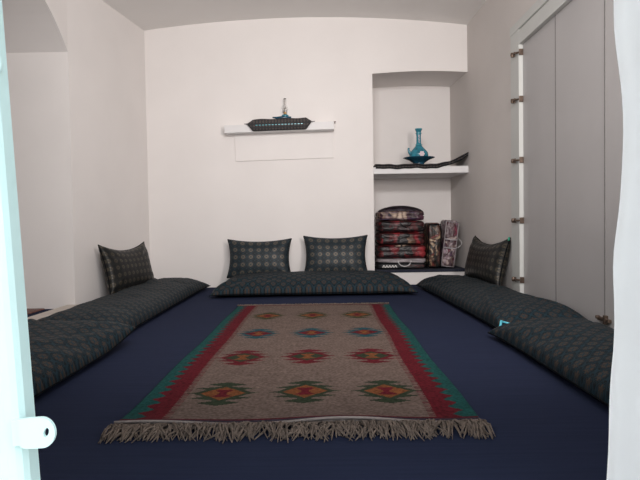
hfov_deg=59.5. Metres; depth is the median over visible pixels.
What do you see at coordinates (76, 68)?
wall
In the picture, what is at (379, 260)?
folded blanket
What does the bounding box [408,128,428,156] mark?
ewer
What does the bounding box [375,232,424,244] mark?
folded blanket
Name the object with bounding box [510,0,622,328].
closet door
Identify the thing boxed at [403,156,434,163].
dish
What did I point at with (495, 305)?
mattress
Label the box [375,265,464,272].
cloth
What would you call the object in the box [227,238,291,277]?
cushion
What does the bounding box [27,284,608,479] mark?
floor
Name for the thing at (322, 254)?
cushion
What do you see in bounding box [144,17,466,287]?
wall
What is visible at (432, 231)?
bag
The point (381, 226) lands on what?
folded blanket
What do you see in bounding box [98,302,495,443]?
rug
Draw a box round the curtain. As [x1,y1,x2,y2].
[607,0,639,479]
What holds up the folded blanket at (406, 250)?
on the folded blanket at (379, 260)
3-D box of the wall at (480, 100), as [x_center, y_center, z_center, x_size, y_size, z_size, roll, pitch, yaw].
[1.841,-1.181,4.029,0.440,3.500,6.050,-1,2,0]
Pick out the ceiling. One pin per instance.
(146, 14)
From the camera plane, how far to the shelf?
6.37 m
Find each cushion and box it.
[98,242,153,294]
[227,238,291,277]
[303,235,367,270]
[464,236,510,284]
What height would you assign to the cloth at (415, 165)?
0.182 m
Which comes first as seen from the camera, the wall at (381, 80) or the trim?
the trim
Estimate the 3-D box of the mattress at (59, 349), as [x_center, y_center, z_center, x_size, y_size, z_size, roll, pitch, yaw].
[-1.520,0.580,2.329,0.787,0.193,2.206,-1,2,0]
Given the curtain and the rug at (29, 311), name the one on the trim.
the rug at (29, 311)
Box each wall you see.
[2,0,149,308]
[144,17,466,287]
[450,0,536,288]
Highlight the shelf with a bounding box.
[373,166,467,178]
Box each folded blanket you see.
[375,206,423,220]
[375,221,423,232]
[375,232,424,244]
[375,244,425,257]
[375,257,425,266]
[375,262,425,268]
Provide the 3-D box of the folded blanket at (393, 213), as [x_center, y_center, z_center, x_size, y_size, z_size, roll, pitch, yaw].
[0.949,-0.320,6.708,0.562,0.179,0.471,-1,2,2]
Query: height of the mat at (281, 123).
0.142 m
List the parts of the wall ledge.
wall panel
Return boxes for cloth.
[373,152,467,168]
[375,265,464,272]
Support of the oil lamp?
on the mat at (281, 123)
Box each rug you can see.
[27,308,44,313]
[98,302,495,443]
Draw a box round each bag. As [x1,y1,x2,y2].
[423,223,440,267]
[440,220,461,267]
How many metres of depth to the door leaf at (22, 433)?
0.91 m
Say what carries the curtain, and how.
hanging from the wall
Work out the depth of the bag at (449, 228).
6.52 m
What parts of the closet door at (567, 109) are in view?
door, frame, door, door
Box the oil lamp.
[272,98,290,118]
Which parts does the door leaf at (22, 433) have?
latch knob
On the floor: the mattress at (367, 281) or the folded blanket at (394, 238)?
the mattress at (367, 281)
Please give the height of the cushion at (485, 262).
0.450 m
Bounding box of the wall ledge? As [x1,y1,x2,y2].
[224,121,335,161]
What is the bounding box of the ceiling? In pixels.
[102,0,485,30]
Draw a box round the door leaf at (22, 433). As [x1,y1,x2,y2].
[0,0,56,479]
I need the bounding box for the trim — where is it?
[27,305,75,319]
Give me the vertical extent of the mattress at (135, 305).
0.178 m
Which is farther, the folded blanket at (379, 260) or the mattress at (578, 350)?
the folded blanket at (379, 260)
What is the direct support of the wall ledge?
attached to the wall at (381, 80)
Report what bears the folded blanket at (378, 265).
on the cloth at (455, 268)
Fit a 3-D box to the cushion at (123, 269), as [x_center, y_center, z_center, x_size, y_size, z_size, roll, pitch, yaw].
[-1.880,0.264,5.506,0.204,0.474,0.789,-1,2,12]
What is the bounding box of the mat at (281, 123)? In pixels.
[246,117,314,130]
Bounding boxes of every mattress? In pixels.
[28,319,136,397]
[38,278,209,326]
[210,270,417,295]
[416,275,587,327]
[487,317,613,406]

